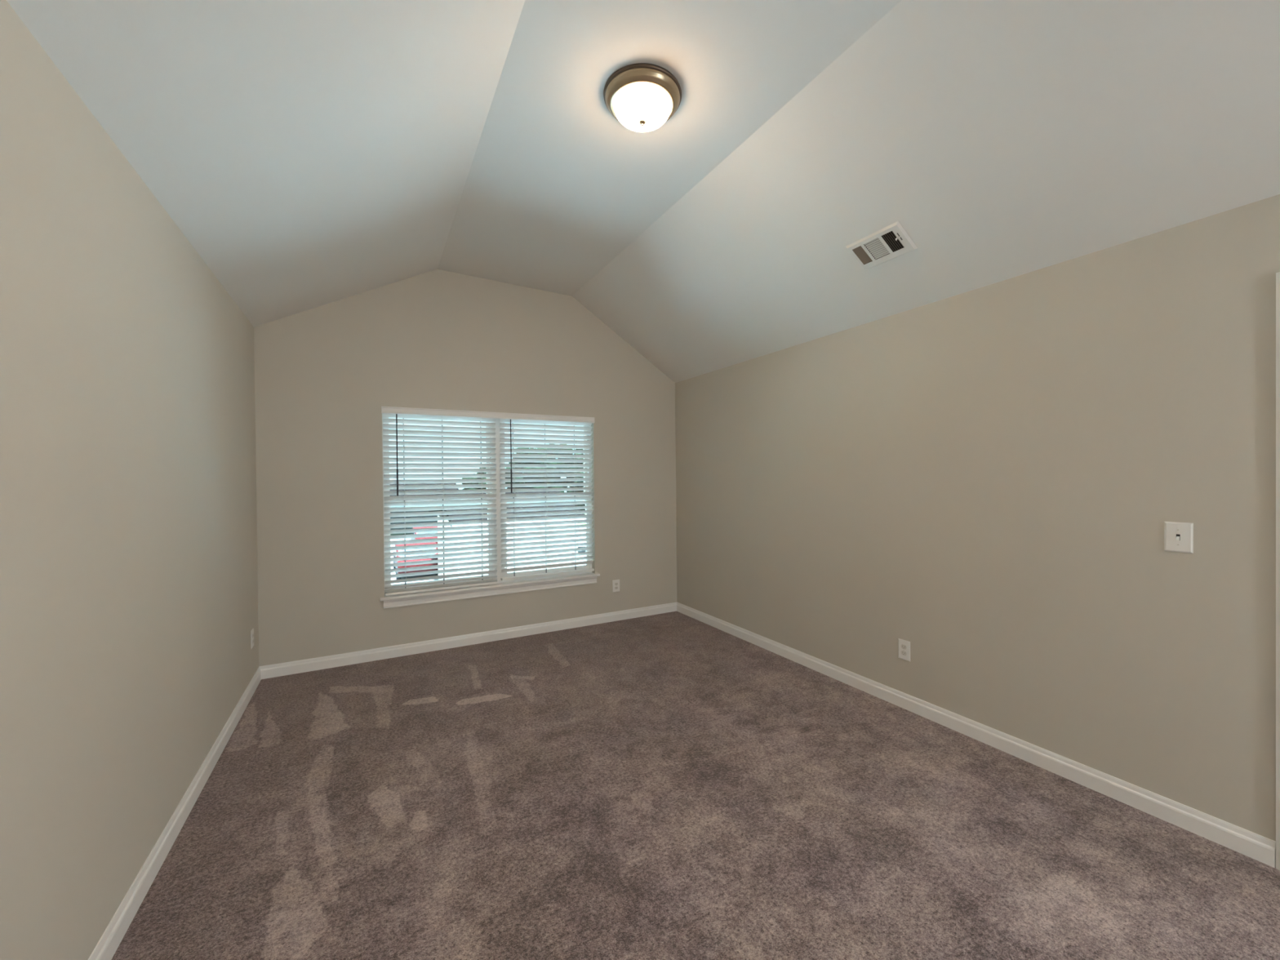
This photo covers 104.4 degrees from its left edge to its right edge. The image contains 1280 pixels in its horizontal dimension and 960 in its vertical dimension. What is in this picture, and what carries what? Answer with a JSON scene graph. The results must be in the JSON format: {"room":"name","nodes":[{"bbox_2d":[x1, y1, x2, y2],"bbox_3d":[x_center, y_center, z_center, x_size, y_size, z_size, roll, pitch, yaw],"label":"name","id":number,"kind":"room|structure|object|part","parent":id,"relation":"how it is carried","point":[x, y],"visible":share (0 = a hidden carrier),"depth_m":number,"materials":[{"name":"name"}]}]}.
{"room":"empty bedroom","nodes":[
{"label":"empty bedroom","id":0,"kind":"room"},
{"bbox_2d":[0,0,258,959],"bbox_3d":[-1.442,0.218,0.999,0.150,2.669,5.836,-1,1,-29],"label":"wall","id":1,"kind":"structure","parent":0,"point":[129,568],"depth_m":1.49,"materials":[{"name":"beige paint"}]},
{"bbox_2d":[88,666,261,959],"bbox_3d":[-1.359,1.406,1.048,0.014,0.092,5.836,-1,1,-29],"label":"baseboard","id":2,"kind":"structure","parent":1,"relation":"attached to","point":[105,948],"depth_m":1.90,"materials":[{"name":"white wood"}]},
{"bbox_2d":[250,628,253,648],"bbox_3d":[-2.653,1.086,3.402,0.008,0.122,0.078,-1,1,-29],"label":"wall outlet","id":3,"kind":"object","parent":1,"relation":"attached to","point":[252,630],"visible":1,"depth_m":3.39,"materials":[{"name":"white plastic"}]},
{"bbox_2d":[253,269,676,666],"bbox_3d":[-1.234,-0.153,4.523,3.903,3.354,0.150,-1,1,-29],"label":"wall","id":4,"kind":"structure","parent":0,"point":[437,339],"depth_m":4.10,"materials":[{"name":"beige paint"}]},
{"bbox_2d":[259,602,676,679],"bbox_3d":[-1.180,1.378,4.463,3.595,0.092,0.014,-1,1,-29],"label":"baseboard","id":5,"kind":"structure","parent":4,"relation":"attached to","point":[274,670],"depth_m":4.21,"materials":[{"name":"white wood"}]},
{"bbox_2d":[382,413,591,595],"bbox_3d":[-1.304,0.166,4.517,1.838,1.527,0.094,-1,1,-29],"label":"window","id":6,"kind":"structure","parent":4,"relation":"in","point":[500,575],"depth_m":4.48,"materials":[{"name":"white plastic"}]},
{"bbox_3d":[-1.735,-0.167,4.307,0.845,0.790,0.028,-1,1,-29],"label":"sash","id":7,"kind":"part","parent":6,"relation":"part of","materials":[{"name":"white plastic"}]},
{"bbox_3d":[-1.724,0.172,4.296,0.889,1.527,0.080,-1,1,-29],"label":"frame","id":8,"kind":"part","parent":6,"relation":"part of","materials":[{"name":"white plastic"}]},
{"bbox_3d":[-1.712,0.537,4.283,0.845,0.737,0.028,-1,1,-29],"label":"sash","id":9,"kind":"part","parent":6,"relation":"part of","materials":[{"name":"white plastic"}]},
{"bbox_2d":[382,413,497,595],"bbox_3d":[-1.674,0.170,4.222,0.894,1.520,0.067,-1,1,-29],"label":"window blind","id":10,"kind":"object","parent":6,"relation":"attached to","point":[442,431],"visible":1,"depth_m":4.21,"materials":[{"name":"white plastic"}]},
{"bbox_3d":[-1.926,0.181,4.068,0.002,1.464,0.002,-1,1,-44],"label":"ladder cord","id":11,"kind":"part","parent":10,"relation":"part of","materials":[{"name":"white fabric"}]},
{"bbox_3d":[-1.671,0.919,4.234,0.894,0.021,0.050,-1,1,-29],"label":"rail","id":12,"kind":"part","parent":10,"relation":"part of","materials":[{"name":"white plastic"}]},
{"bbox_3d":[-1.665,0.177,4.211,0.002,1.464,0.002,-1,1,-44],"label":"ladder cord","id":13,"kind":"part","parent":10,"relation":"part of","materials":[{"name":"white fabric"}]},
{"bbox_3d":[-1.384,0.174,4.364,0.002,1.464,0.002,-1,1,-44],"label":"ladder cord","id":14,"kind":"part","parent":10,"relation":"part of","materials":[{"name":"white fabric"}]},
{"bbox_3d":[-0.902,-0.178,4.762,0.845,0.790,0.028,-1,1,-29],"label":"sash","id":15,"kind":"part","parent":6,"relation":"part of","materials":[{"name":"white plastic"}]},
{"bbox_3d":[-0.879,0.525,4.738,0.845,0.737,0.028,-1,1,-29],"label":"sash","id":16,"kind":"part","parent":6,"relation":"part of","materials":[{"name":"white plastic"}]},
{"bbox_3d":[-0.891,0.161,4.751,0.889,1.527,0.080,-1,1,-29],"label":"frame","id":17,"kind":"part","parent":6,"relation":"part of","materials":[{"name":"white plastic"}]},
{"bbox_2d":[499,418,594,581],"bbox_3d":[-0.856,0.148,4.668,0.894,1.500,0.066,-1,1,-29],"label":"window blind","id":18,"kind":"object","parent":6,"relation":"attached to","point":[521,442],"visible":1,"depth_m":4.68,"materials":[{"name":"white plastic"}]},
{"bbox_3d":[-1.134,0.160,4.501,0.002,1.444,0.002,-1,1,-44],"label":"ladder cord","id":19,"kind":"part","parent":18,"relation":"part of","materials":[{"name":"white fabric"}]},
{"bbox_3d":[-0.870,0.157,4.645,0.002,1.444,0.002,-1,1,-44],"label":"ladder cord","id":20,"kind":"part","parent":18,"relation":"part of","materials":[{"name":"white fabric"}]},
{"bbox_3d":[-0.853,0.888,4.681,0.894,0.021,0.050,-1,1,-29],"label":"rail","id":21,"kind":"part","parent":18,"relation":"part of","materials":[{"name":"white plastic"}]},
{"bbox_3d":[-0.612,0.153,4.786,0.002,1.444,0.002,-1,1,-44],"label":"ladder cord","id":22,"kind":"part","parent":18,"relation":"part of","materials":[{"name":"white fabric"}]},
{"bbox_2d":[381,406,595,422],"bbox_3d":[-1.256,-0.572,4.411,1.844,0.054,0.022,-1,1,-29],"label":"blind valance","id":23,"kind":"object","parent":4,"relation":"attached to","point":[388,410],"visible":1,"depth_m":4.34,"materials":[{"name":"white plastic"}]},
{"bbox_2d":[380,572,599,608],"bbox_3d":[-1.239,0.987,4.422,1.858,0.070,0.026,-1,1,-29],"label":"trim","id":24,"kind":"structure","parent":4,"relation":"attached to","point":[496,591],"depth_m":4.35,"materials":[{"name":"white wood"}]},
{"bbox_2d":[612,579,619,592],"bbox_3d":[-0.238,1.062,4.980,0.078,0.122,0.008,-1,1,-29],"label":"wall outlet","id":25,"kind":"object","parent":4,"relation":"attached to","point":[615,584],"visible":1,"depth_m":4.98,"materials":[{"name":"white plastic"}]},
{"bbox_2d":[6,0,1279,382],"bbox_3d":[0.181,-1.541,1.899,3.903,1.064,6.107,-1,1,-29],"label":"ceiling","id":26,"kind":"structure","parent":0,"point":[311,153],"depth_m":2.12,"materials":[{"name":"white paint"}]},
{"bbox_2d":[603,62,681,132],"bbox_3d":[0.011,-1.690,2.274,0.358,0.141,0.358,1,0,-29],"label":"ceiling light","id":27,"kind":"object","parent":26,"relation":"attached to","point":[642,97],"visible":1,"depth_m":2.19,"materials":[{"name":"brown"}]},
{"bbox_3d":[0.011,-1.683,2.274,0.265,0.084,0.265,1,0,-29],"label":"lamp shade","id":28,"kind":"part","parent":27,"relation":"part of","materials":[{"name":"white glass"}]},
{"bbox_2d":[845,221,917,270],"bbox_3d":[1.323,-1.279,2.735,0.166,0.109,0.320,-1,1,-29],"label":"ceiling vent","id":29,"kind":"object","parent":26,"relation":"in","point":[892,241],"visible":1,"depth_m":2.71,"materials":[{"name":"grey metal"}]},
{"bbox_2d":[111,611,1279,959],"bbox_3d":[0.216,1.430,1.908,3.603,0.001,5.836,-1,1,-29],"label":"floor","id":30,"kind":"structure","parent":0,"point":[673,785],"depth_m":2.02,"materials":[{"name":"brown carpet"}]},
{"bbox_2d":[675,194,1279,841],"bbox_3d":[1.852,0.228,2.799,0.150,2.560,5.836,-1,1,-29],"label":"wall","id":31,"kind":"structure","parent":0,"point":[987,480],"depth_m":2.42,"materials":[{"name":"beige paint"}]},
{"bbox_2d":[897,638,910,662],"bbox_3d":[1.629,1.048,3.063,0.008,0.122,0.078,-1,1,-29],"label":"wall outlet","id":32,"kind":"object","parent":31,"relation":"attached to","point":[904,646],"visible":1,"depth_m":3.06,"materials":[{"name":"white plastic"}]},
{"bbox_2d":[901,650,906,655],"bbox_3d":[1.627,1.068,3.062,0.003,0.025,0.034,-1,1,-29],"label":"receptacle","id":33,"kind":"object","parent":32,"relation":"attached to","point":[903,652],"depth_m":3.06,"materials":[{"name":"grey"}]},
{"bbox_2d":[676,602,1275,867],"bbox_3d":[1.353,1.361,3.569,0.014,0.092,4.011,-1,1,-29],"label":"baseboard","id":34,"kind":"structure","parent":31,"relation":"attached to","point":[1262,849],"depth_m":2.42,"materials":[{"name":"white wood"}]},
{"bbox_2d":[1164,521,1193,553],"bbox_3d":[2.184,0.233,2.017,0.016,0.122,0.082,-1,1,-29],"label":"light switch","id":35,"kind":"object","parent":31,"relation":"attached to","point":[1178,536],"visible":1,"depth_m":2.02,"materials":[{"name":"white plastic"}]},
{"bbox_2d":[1275,271,1279,870],"bbox_3d":[2.586,0.333,1.413,0.193,2.157,0.952,-1,1,-29],"label":"door frame","id":36,"kind":"structure","parent":31,"relation":"in","point":[1277,274],"depth_m":1.79,"materials":[{"name":"white paint"}]},
{"label":"outside","id":37,"kind":"structure","parent":0,"visible":0},
{"bbox_3d":[-24.095,4.287,63.580,160.000,0.200,125.324,-1,1,-29],"label":"ground","id":38,"kind":"structure","parent":37,"visible":0},
{"bbox_2d":[389,483,458,535],"bbox_3d":[-19.353,2.159,41.810,7.100,4.300,8.870,-1,1,-29],"label":"house","id":39,"kind":"structure","parent":38,"relation":"on","point":[424,522],"depth_m":38.70,"materials":[{"name":"grey"}]},
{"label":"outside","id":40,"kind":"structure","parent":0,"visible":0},
{"bbox_2d":[390,527,586,584],"bbox_3d":[-5.642,4.257,29.803,140.000,0.029,25.300,-1,1,-29],"label":"parking lot","id":41,"kind":"structure","parent":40,"point":[392,545],"depth_m":25.97,"materials":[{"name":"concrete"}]},
{"bbox_2d":[393,542,438,579],"bbox_3d":[-10.537,3.619,23.310,1.760,1.419,4.377,-1,1,-29],"label":"parked car","id":42,"kind":"object","parent":41,"relation":"on","point":[428,543],"visible":0.37,"depth_m":21.77,"materials":[{"name":"red paint"}]},
{"bbox_2d":[410,526,437,543],"bbox_3d":[-12.992,3.587,30.515,1.760,1.419,4.377,-1,1,-29],"label":"parked car","id":43,"kind":"object","parent":41,"relation":"on","point":[421,526],"visible":0.09,"depth_m":29.37,"materials":[{"name":"red paint"}]},
{"bbox_2d":[462,477,486,489],"bbox_3d":[-8.275,1.997,25.641,2.576,4.664,2.690,-1,1,-29],"label":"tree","id":44,"kind":"object","parent":41,"relation":"on","point":[462,477],"visible":0.03,"depth_m":25.01,"materials":[{"name":"green plant"}]},
{"bbox_2d":[428,487,585,579],"bbox_3d":[-5.525,2.348,19.738,4.600,4.000,6.870,-1,1,-29],"label":"house","id":45,"kind":"structure","parent":41,"relation":"on","point":[561,539],"depth_m":17.36,"materials":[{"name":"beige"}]},
{"bbox_2d":[505,448,564,492],"bbox_3d":[-5.922,1.221,27.383,3.054,6.144,3.312,-1,1,-29],"label":"tree","id":46,"kind":"object","parent":41,"relation":"on","point":[517,448],"visible":0.19,"depth_m":26.74,"materials":[{"name":"green plant"}]},
{"bbox_2d":[545,444,577,492],"bbox_3d":[-5.621,0.828,33.521,3.353,6.831,3.292,0,0,9],"label":"tree","id":47,"kind":"object","parent":41,"relation":"on","point":[561,444],"visible":0.09,"depth_m":32.93,"materials":[{"name":"green plant"}]},
{"bbox_2d":[565,448,585,510],"bbox_3d":[-2.902,1.091,29.372,3.140,6.318,3.438,-1,1,-29],"label":"tree","id":48,"kind":"object","parent":41,"relation":"on","point":[575,449],"visible":0.03,"depth_m":28.54,"materials":[{"name":"green plant"}]}
]}

